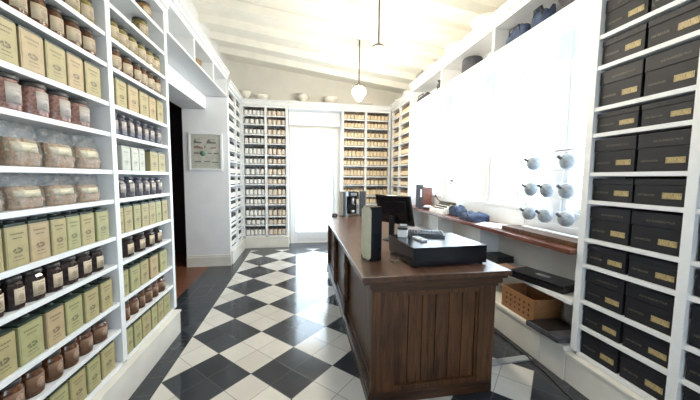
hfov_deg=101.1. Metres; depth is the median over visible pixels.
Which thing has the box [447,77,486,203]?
window
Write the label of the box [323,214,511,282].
countertop
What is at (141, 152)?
carton
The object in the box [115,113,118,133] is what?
jar
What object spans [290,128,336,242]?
door
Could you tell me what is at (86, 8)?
jar
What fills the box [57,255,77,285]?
jar
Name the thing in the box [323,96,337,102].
bowl
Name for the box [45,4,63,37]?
jar
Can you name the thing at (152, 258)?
tin
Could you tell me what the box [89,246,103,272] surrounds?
jar
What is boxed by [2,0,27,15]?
jar
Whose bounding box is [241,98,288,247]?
bookcase
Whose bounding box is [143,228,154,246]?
jar
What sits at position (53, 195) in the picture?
pouch
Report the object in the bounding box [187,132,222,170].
picture frame
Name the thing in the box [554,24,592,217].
window
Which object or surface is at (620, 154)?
storage box
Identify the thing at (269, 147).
jar
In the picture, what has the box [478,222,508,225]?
sheet
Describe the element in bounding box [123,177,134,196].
jar
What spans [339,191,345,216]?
display stand
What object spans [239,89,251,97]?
bowl
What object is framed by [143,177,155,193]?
jar
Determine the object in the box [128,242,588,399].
floor
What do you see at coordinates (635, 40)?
storage box
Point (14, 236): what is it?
tin
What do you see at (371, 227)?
display stand
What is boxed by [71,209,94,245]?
tin
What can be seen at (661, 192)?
storage box
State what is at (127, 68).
jar
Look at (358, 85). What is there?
pendant lamp
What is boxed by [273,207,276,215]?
jar
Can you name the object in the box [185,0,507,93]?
ceiling
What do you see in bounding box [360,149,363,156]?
jar
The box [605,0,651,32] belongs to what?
storage box
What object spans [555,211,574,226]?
pot
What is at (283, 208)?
jar
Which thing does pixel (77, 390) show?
tin
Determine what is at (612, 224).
storage box
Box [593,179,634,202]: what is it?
storage box
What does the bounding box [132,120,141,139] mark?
jar
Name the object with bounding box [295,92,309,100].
soup tureen
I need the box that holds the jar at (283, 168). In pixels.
[282,167,285,174]
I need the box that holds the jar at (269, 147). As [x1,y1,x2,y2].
[268,146,271,154]
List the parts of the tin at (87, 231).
lid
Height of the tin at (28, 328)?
0.212 m
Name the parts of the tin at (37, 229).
lid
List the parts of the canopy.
header panel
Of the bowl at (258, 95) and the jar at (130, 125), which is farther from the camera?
the bowl at (258, 95)
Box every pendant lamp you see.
[354,39,363,87]
[372,0,385,50]
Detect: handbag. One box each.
[417,92,430,101]
[506,23,530,44]
[531,3,555,28]
[556,0,574,12]
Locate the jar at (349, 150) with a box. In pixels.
[348,149,351,156]
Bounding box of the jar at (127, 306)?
[125,300,129,320]
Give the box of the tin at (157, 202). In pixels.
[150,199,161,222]
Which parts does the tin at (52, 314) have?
lid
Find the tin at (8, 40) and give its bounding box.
[0,14,18,66]
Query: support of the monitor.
on the counter at (421, 332)
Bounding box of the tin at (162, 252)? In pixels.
[151,247,166,272]
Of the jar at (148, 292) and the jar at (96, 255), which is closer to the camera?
the jar at (96, 255)
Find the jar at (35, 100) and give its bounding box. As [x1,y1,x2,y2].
[18,80,48,117]
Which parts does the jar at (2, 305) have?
glass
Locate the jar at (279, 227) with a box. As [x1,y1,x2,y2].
[278,226,281,234]
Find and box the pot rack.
[502,148,584,248]
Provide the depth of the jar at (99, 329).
1.85 m
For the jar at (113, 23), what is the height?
0.152 m
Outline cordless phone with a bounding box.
[412,236,427,241]
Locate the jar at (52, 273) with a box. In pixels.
[41,261,62,292]
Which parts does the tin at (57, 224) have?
lid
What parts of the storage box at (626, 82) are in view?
box lid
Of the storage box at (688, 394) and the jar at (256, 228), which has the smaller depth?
the storage box at (688, 394)
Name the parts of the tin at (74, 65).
lid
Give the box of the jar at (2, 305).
[0,283,4,317]
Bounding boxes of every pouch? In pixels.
[0,136,39,166]
[0,186,42,210]
[36,142,73,167]
[38,185,75,205]
[70,146,98,168]
[72,184,98,202]
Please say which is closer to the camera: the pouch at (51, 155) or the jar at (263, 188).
the pouch at (51, 155)
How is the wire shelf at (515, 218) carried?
attached to the pot rack
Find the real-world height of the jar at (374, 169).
0.186 m
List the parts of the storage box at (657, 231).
box lid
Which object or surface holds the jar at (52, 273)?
on the bookcase at (130, 369)
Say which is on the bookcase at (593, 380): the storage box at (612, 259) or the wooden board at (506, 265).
the storage box at (612, 259)
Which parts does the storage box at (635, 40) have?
box lid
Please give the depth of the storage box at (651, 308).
1.78 m
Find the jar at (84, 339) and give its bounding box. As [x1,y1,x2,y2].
[76,326,92,356]
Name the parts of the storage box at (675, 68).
box lid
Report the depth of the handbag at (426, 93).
5.11 m
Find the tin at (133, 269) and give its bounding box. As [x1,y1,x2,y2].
[123,262,140,292]
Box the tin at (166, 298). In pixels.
[162,291,170,316]
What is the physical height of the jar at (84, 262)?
0.154 m
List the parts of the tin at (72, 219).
lid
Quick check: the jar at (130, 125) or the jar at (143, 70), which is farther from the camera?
the jar at (143, 70)
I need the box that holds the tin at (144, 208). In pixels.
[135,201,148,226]
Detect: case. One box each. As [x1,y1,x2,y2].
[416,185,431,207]
[486,252,513,263]
[509,266,574,293]
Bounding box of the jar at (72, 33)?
[61,15,81,47]
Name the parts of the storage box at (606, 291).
box lid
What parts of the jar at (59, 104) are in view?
lid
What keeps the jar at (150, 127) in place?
on the bookcase at (130, 369)
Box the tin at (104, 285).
[87,277,112,312]
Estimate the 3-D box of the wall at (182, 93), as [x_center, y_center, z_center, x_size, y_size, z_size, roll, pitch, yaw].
[-2.212,-0.779,2.308,0.380,4.350,8.600,0,5,-10]
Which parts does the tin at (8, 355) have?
lid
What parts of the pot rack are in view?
upright rod, board, rail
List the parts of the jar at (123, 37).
lid, glass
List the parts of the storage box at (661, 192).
box lid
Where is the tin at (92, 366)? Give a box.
[83,353,100,394]
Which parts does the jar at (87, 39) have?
lid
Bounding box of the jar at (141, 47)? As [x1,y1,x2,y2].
[136,41,145,61]
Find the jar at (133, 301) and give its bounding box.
[128,294,138,314]
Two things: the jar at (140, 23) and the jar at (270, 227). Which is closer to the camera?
the jar at (140, 23)
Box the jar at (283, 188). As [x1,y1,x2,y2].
[282,187,285,194]
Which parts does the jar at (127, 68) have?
lid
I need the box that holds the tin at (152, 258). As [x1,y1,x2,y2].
[141,252,157,278]
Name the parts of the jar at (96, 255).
lid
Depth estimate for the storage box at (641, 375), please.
1.82 m
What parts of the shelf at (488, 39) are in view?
panel, cornice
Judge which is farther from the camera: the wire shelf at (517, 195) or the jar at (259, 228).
the jar at (259, 228)
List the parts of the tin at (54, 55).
lid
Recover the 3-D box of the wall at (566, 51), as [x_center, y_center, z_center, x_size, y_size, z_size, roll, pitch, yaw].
[2.042,-0.793,3.033,0.150,4.350,8.600,0,5,-10]
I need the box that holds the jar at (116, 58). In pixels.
[112,47,121,71]
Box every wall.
[168,0,227,108]
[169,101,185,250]
[228,60,400,242]
[401,23,586,319]
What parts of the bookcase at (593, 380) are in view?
shelf, shelf, shelf, shelf, shelf, shelf, shelf, shelf, shelf, shelf, shelf, panel, shelf, shelf, shelf, shelf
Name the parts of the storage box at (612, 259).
box lid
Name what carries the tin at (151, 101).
on the bookcase at (130, 369)
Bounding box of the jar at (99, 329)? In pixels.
[90,316,107,344]
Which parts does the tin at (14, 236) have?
lid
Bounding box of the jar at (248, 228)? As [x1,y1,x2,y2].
[246,227,249,235]
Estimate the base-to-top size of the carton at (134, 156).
0.178 m
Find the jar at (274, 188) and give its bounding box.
[273,187,276,194]
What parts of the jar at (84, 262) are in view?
lid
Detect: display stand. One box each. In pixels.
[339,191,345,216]
[359,191,365,215]
[361,205,381,261]
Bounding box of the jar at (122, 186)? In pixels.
[118,177,125,197]
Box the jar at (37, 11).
[27,0,47,27]
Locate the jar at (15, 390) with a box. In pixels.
[0,376,24,399]
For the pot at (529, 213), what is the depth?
2.83 m
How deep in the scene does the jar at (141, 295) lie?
2.34 m
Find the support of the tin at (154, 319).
on the bookcase at (130, 369)
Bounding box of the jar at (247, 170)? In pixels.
[245,166,249,174]
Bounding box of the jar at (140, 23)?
[131,16,147,36]
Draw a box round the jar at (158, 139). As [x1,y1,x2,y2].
[153,127,161,143]
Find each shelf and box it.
[166,0,229,96]
[409,0,594,116]
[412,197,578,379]
[414,226,573,304]
[515,218,578,230]
[517,195,580,200]
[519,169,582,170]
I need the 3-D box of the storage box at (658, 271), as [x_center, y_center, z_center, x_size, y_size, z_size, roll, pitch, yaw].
[2.002,0.437,1.797,0.292,0.149,0.262,0,5,-10]
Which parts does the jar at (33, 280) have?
lid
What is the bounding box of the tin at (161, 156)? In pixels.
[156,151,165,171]
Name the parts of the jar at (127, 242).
lid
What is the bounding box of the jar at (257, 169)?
[255,167,259,174]
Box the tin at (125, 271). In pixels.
[123,268,128,295]
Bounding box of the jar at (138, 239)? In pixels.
[132,231,145,251]
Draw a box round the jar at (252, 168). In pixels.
[251,167,254,174]
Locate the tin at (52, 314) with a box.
[28,302,64,349]
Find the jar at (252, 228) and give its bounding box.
[250,227,253,234]
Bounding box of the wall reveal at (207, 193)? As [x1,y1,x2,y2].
[182,97,230,255]
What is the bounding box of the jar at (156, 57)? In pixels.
[153,53,159,71]
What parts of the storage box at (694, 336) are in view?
box lid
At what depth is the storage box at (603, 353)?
2.07 m
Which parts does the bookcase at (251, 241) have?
shelf, shelf, shelf, shelf, shelf, shelf, shelf, shelf, shelf, shelf, cornice, panel, shelf, shelf, shelf, shelf, shelf, shelf, shelf, shelf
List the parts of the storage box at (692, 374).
box lid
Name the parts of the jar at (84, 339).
lid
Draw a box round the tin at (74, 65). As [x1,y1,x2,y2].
[64,50,83,91]
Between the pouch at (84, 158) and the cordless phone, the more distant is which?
the cordless phone
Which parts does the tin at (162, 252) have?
lid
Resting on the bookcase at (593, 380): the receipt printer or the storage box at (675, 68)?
the storage box at (675, 68)
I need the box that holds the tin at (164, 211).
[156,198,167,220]
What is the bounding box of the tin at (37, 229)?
[14,216,50,262]
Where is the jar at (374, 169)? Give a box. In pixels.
[373,168,376,175]
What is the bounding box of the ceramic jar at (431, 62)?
[426,59,437,69]
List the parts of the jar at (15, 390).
lid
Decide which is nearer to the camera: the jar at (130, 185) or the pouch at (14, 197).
the pouch at (14, 197)
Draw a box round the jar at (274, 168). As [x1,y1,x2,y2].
[273,167,276,174]
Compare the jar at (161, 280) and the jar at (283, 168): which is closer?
the jar at (161, 280)
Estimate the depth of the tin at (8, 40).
1.26 m
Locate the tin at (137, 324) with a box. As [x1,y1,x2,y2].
[131,317,141,347]
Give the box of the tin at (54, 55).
[41,38,66,84]
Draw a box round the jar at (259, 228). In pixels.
[258,227,261,234]
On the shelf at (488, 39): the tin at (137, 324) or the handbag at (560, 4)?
the handbag at (560, 4)
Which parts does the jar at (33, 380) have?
lid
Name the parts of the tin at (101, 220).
lid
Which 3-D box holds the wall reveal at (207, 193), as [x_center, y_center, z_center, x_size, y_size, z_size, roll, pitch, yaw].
[-2.499,-0.294,5.042,0.730,2.950,0.046,0,5,-10]
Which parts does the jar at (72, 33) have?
lid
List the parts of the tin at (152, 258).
lid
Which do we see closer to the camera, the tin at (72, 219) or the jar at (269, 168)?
the tin at (72, 219)
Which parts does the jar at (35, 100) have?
lid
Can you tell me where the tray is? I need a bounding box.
[502,225,577,248]
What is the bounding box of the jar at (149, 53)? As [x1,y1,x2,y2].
[145,48,153,67]
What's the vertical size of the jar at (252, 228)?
0.180 m
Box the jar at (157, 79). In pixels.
[153,76,160,94]
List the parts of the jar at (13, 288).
lid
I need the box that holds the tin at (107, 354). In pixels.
[98,340,114,379]
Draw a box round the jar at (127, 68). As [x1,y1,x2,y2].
[120,55,132,77]
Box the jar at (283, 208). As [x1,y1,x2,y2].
[282,207,285,215]
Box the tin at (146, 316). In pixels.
[139,309,150,338]
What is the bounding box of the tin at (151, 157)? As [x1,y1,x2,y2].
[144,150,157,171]
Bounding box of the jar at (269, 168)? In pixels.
[268,167,271,174]
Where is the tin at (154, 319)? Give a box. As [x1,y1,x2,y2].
[149,303,157,329]
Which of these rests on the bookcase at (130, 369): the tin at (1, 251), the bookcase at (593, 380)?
the tin at (1, 251)
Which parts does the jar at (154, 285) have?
glass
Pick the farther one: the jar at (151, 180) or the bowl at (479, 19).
the bowl at (479, 19)
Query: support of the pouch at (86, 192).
on the bookcase at (130, 369)
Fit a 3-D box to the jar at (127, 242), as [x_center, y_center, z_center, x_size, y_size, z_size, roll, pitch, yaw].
[-1.711,0.351,2.183,0.116,0.154,0.110,0,5,-10]
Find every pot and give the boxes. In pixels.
[519,206,535,219]
[521,182,537,195]
[523,157,540,169]
[535,208,552,222]
[536,183,554,196]
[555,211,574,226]
[556,154,576,168]
[556,183,575,197]
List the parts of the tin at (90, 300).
lid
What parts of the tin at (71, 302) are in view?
lid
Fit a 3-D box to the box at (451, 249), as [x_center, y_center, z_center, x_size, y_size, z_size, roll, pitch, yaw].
[0.696,0.399,2.380,0.604,0.148,0.508,0,5,-13]
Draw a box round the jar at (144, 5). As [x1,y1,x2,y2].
[135,0,151,17]
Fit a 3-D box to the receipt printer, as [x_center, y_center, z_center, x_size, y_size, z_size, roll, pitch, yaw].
[0.458,0.263,2.485,0.086,0.100,0.124,2,5,15]
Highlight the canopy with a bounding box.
[288,101,341,126]
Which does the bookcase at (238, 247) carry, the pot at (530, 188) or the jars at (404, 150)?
the jars at (404, 150)
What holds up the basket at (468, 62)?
on the shelf at (488, 39)
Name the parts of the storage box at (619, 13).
box lid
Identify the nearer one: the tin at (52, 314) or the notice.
the tin at (52, 314)
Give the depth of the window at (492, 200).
3.33 m
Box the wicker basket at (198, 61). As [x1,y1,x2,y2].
[195,58,201,66]
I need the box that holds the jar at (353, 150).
[352,149,355,156]
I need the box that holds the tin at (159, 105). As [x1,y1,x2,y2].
[155,99,162,122]
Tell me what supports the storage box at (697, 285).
on the bookcase at (593, 380)
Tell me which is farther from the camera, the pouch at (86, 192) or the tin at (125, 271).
the tin at (125, 271)
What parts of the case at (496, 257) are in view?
case lid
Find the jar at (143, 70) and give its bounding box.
[140,67,147,86]
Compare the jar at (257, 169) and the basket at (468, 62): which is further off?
the jar at (257, 169)
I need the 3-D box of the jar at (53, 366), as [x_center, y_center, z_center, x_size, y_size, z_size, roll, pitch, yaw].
[-1.585,0.873,1.526,0.092,0.148,0.092,0,5,-8]
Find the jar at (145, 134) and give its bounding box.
[140,123,148,140]
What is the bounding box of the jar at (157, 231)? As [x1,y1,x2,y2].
[153,226,161,243]
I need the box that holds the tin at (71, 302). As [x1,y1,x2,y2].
[50,292,82,335]
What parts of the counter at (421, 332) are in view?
corner post, panel, turned post, panel, turned post, panel, rail, frame, moulding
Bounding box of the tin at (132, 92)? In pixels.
[125,83,138,113]
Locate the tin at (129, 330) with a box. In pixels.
[126,324,133,353]
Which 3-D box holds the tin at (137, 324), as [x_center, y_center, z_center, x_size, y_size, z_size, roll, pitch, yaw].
[-1.704,1.029,2.254,0.086,0.212,0.106,0,5,-10]
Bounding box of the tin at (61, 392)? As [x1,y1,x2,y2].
[45,381,68,399]
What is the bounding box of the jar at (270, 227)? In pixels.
[269,226,272,234]
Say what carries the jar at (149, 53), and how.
on the bookcase at (130, 369)
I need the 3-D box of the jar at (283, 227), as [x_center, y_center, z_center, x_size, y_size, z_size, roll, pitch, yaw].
[-1.522,0.701,6.643,0.086,0.186,0.087,0,4,-5]
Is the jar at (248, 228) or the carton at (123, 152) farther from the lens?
the jar at (248, 228)
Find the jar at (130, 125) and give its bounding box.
[125,117,134,137]
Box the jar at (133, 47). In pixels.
[127,33,137,55]
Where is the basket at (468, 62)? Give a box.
[461,55,482,73]
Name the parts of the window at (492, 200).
sill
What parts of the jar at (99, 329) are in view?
lid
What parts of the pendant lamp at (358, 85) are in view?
rod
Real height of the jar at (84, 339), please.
0.149 m
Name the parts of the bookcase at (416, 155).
cornice, shelf, shelf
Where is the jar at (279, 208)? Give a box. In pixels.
[278,207,281,215]
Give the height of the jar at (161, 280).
0.148 m
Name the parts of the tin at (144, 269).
lid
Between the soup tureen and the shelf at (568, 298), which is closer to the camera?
the shelf at (568, 298)
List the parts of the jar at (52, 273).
lid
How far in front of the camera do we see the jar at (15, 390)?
1.29 m
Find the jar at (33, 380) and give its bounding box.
[21,361,44,399]
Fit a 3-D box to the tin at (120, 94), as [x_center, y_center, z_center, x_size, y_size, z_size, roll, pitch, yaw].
[-1.683,-0.771,2.063,0.086,0.212,0.126,0,5,-10]
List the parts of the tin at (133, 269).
lid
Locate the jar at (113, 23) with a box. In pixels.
[110,17,118,41]
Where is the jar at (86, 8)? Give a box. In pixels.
[80,0,93,23]
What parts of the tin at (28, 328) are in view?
lid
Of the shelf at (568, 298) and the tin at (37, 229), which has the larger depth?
the shelf at (568, 298)
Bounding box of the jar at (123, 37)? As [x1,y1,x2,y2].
[117,25,128,48]
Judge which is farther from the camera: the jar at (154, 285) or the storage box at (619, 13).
the jar at (154, 285)
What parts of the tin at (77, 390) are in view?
lid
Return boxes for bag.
[448,205,466,216]
[459,210,489,221]
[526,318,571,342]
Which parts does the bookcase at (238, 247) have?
cornice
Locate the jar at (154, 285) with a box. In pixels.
[151,279,158,297]
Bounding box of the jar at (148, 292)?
[144,284,152,303]
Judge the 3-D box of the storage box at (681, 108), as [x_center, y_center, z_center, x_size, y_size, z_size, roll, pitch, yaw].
[2.013,-0.520,1.723,0.292,0.139,0.262,0,5,-10]
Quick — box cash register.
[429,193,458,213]
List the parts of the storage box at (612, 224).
box lid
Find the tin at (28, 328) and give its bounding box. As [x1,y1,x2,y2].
[0,313,44,366]
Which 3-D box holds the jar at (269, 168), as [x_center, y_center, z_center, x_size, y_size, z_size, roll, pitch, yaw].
[-1.800,-0.651,6.488,0.086,0.180,0.087,0,5,-12]
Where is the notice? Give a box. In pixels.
[442,179,453,185]
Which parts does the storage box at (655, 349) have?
box lid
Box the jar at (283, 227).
[282,226,285,234]
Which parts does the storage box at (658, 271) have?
box lid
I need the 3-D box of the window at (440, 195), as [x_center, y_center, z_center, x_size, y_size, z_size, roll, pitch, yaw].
[1.584,-1.069,5.477,0.130,1.990,1.060,0,5,-10]
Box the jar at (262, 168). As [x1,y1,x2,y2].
[261,167,264,174]
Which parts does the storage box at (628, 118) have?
box lid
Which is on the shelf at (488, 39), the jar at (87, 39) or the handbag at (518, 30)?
the handbag at (518, 30)
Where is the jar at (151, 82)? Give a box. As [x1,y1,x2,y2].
[146,71,154,90]
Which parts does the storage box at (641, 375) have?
box lid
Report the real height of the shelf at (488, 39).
0.600 m
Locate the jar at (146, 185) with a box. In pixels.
[141,177,149,194]
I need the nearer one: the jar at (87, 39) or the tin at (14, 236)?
the tin at (14, 236)
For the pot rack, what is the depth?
2.62 m
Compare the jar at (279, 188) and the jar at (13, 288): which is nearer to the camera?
the jar at (13, 288)
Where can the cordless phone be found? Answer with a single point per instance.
(418, 238)
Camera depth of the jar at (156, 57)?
2.59 m
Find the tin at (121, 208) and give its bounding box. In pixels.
[120,206,123,233]
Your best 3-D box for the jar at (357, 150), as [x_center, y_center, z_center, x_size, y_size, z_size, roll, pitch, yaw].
[0.184,-1.107,6.789,0.091,0.182,0.092,-1,5,-21]
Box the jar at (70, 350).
[61,337,78,368]
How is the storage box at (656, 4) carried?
on the bookcase at (593, 380)
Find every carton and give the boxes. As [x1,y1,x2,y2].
[117,145,130,170]
[129,147,138,170]
[137,148,144,170]
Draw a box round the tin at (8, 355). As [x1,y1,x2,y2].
[0,328,17,380]
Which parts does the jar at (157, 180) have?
glass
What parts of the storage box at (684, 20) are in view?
box lid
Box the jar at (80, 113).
[68,98,89,127]
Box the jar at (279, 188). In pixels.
[277,187,280,194]
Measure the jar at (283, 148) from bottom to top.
0.183 m
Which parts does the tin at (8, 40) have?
lid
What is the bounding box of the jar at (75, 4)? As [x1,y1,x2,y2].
[63,0,79,12]
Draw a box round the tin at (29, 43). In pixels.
[15,24,44,76]
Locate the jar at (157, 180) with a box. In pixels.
[151,177,161,193]
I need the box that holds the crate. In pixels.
[501,283,562,319]
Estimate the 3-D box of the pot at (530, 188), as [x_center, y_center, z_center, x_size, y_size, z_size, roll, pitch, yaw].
[1.780,-0.110,2.848,0.129,0.132,0.136,-3,6,-40]
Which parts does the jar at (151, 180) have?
glass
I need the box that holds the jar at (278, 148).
[277,147,280,154]
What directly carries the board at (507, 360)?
on the floor
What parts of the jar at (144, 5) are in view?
lid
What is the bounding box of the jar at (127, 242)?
[122,235,133,257]
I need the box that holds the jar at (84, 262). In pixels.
[75,250,91,278]
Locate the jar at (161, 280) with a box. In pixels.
[157,275,165,292]
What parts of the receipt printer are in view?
casing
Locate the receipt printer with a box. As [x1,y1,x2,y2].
[397,224,408,237]
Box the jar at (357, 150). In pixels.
[356,149,359,156]
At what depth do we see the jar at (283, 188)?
6.54 m
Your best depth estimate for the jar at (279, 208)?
6.56 m
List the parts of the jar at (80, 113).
lid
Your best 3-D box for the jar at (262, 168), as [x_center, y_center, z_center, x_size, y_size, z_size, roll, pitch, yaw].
[-1.962,-0.652,6.462,0.086,0.183,0.088,-1,5,-19]
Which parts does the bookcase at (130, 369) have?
shelf, shelf, shelf, shelf, shelf, shelf, shelf, shelf, panel, shelf, shelf, shelf, shelf, shelf, shelf, shelf, shelf, shelf, shelf, shelf, shelf, shelf, shelf, shelf, shelf, cornice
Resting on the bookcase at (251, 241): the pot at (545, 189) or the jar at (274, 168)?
the jar at (274, 168)
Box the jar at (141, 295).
[137,289,145,308]
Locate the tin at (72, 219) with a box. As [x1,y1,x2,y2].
[56,211,80,250]
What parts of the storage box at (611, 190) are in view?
box lid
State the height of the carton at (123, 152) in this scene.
0.178 m
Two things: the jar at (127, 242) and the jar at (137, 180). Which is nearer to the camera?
the jar at (127, 242)
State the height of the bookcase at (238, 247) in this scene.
3.280 m
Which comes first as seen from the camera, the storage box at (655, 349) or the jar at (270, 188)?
the storage box at (655, 349)
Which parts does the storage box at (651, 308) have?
box lid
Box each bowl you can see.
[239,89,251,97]
[255,93,268,98]
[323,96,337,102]
[358,102,372,104]
[445,41,459,52]
[471,11,494,29]
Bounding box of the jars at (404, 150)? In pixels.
[229,95,409,245]
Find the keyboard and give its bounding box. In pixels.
[408,229,444,237]
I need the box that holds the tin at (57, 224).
[37,214,67,255]
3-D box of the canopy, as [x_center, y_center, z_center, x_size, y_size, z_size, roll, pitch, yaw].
[-0.806,-1.965,6.623,1.196,0.470,0.395,0,5,-10]
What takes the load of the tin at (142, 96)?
on the bookcase at (130, 369)
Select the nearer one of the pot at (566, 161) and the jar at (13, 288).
the jar at (13, 288)
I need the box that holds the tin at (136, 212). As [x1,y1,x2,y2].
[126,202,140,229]
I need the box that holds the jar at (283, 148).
[281,147,284,154]
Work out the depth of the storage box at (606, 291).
2.04 m
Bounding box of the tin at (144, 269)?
[131,257,148,285]
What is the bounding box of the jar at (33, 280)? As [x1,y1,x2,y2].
[19,266,45,302]
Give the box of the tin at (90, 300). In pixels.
[70,284,98,323]
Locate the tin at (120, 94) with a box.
[113,77,126,108]
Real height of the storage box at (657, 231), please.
0.239 m
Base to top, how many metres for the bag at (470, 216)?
0.122 m
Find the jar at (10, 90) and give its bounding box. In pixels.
[0,71,22,111]
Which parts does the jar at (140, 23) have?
lid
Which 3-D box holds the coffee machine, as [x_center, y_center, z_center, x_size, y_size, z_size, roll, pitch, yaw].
[0.042,0.063,4.880,0.180,0.415,0.233,-1,5,-15]
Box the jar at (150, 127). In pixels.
[147,125,154,142]
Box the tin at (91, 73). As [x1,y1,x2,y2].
[82,60,100,98]
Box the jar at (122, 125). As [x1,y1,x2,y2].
[117,114,126,135]
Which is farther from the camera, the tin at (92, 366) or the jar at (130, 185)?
the jar at (130, 185)
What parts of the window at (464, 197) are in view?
sill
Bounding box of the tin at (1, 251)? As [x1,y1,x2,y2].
[0,229,3,272]
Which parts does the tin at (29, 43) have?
lid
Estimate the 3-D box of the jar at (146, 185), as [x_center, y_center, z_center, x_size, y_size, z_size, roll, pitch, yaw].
[-1.746,-0.116,2.425,0.097,0.147,0.096,0,5,-7]
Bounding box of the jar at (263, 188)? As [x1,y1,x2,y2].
[261,187,264,194]
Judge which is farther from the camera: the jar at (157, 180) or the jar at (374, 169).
the jar at (374, 169)
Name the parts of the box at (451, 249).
drawer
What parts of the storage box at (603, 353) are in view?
box lid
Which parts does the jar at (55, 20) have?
lid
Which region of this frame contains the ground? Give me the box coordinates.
[296,202,331,230]
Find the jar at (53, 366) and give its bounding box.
[41,348,63,382]
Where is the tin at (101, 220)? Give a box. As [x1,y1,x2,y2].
[85,207,109,241]
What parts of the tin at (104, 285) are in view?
lid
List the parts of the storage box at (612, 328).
box lid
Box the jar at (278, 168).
[277,167,280,174]
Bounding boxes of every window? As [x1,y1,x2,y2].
[425,104,445,197]
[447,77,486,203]
[483,37,560,212]
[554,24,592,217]
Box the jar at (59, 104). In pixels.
[46,89,70,122]
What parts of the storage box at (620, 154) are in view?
box lid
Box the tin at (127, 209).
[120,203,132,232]
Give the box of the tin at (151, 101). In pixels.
[148,95,155,119]
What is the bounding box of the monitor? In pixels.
[375,194,414,240]
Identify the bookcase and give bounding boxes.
[0,0,180,399]
[207,79,245,263]
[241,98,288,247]
[339,103,390,213]
[390,91,426,225]
[564,0,699,399]
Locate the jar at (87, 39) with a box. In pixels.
[79,26,95,55]
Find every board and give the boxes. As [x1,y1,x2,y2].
[492,355,531,365]
[498,263,518,268]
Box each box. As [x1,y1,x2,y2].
[389,233,486,267]
[580,330,621,373]
[582,305,623,343]
[585,269,628,314]
[587,244,632,274]
[589,206,647,245]
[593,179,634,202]
[594,135,638,171]
[597,106,642,132]
[599,59,645,106]
[602,23,648,64]
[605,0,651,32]
[619,352,666,399]
[622,323,669,368]
[624,282,674,336]
[628,253,677,289]
[630,210,682,256]
[634,179,686,206]
[637,128,691,171]
[641,94,694,126]
[644,39,699,96]
[647,0,699,48]
[651,0,674,11]
[683,386,699,399]
[685,352,699,385]
[688,303,699,348]
[694,269,699,296]
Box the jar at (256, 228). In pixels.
[254,227,257,234]
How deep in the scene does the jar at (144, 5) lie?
2.42 m
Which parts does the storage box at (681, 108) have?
box lid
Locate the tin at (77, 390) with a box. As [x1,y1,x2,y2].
[65,366,86,399]
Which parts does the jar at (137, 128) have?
glass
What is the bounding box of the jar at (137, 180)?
[133,177,142,195]
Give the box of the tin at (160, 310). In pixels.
[156,297,163,322]
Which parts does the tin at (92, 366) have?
lid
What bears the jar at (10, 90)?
on the bookcase at (130, 369)
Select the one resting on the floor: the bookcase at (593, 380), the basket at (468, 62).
the bookcase at (593, 380)
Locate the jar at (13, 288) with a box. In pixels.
[0,274,25,311]
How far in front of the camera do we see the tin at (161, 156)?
2.66 m
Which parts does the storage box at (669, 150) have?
box lid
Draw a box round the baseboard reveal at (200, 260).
[187,254,231,266]
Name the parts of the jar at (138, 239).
lid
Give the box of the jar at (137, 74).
[131,62,141,82]
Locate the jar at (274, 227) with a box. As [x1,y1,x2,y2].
[273,226,276,234]
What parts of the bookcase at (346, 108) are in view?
shelf, shelf, shelf, shelf, shelf, shelf, cornice, shelf, shelf, shelf, shelf, shelf, shelf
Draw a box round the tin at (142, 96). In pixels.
[137,89,148,116]
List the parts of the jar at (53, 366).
lid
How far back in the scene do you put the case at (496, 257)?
3.28 m
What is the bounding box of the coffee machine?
[346,191,358,216]
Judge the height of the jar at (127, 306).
0.147 m
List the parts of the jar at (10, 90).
lid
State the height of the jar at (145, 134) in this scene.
0.146 m
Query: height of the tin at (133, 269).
0.212 m
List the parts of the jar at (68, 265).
lid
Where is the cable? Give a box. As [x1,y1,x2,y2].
[494,330,573,399]
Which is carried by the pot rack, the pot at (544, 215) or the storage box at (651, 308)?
the pot at (544, 215)
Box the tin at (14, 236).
[0,220,29,269]
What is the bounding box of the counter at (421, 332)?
[323,214,511,399]
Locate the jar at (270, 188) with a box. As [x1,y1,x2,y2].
[268,187,271,194]
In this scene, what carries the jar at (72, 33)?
on the bookcase at (130, 369)
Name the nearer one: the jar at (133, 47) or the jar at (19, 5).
the jar at (19, 5)
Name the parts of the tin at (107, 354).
lid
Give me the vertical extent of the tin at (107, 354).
0.212 m
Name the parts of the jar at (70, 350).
lid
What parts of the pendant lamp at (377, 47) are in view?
rod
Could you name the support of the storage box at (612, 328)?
on the bookcase at (593, 380)
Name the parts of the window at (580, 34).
sill, frame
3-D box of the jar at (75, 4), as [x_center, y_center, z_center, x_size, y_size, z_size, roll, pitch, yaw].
[-1.623,-1.155,1.651,0.107,0.153,0.106,0,5,-8]
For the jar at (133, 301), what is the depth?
2.24 m
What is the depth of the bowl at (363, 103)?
6.63 m

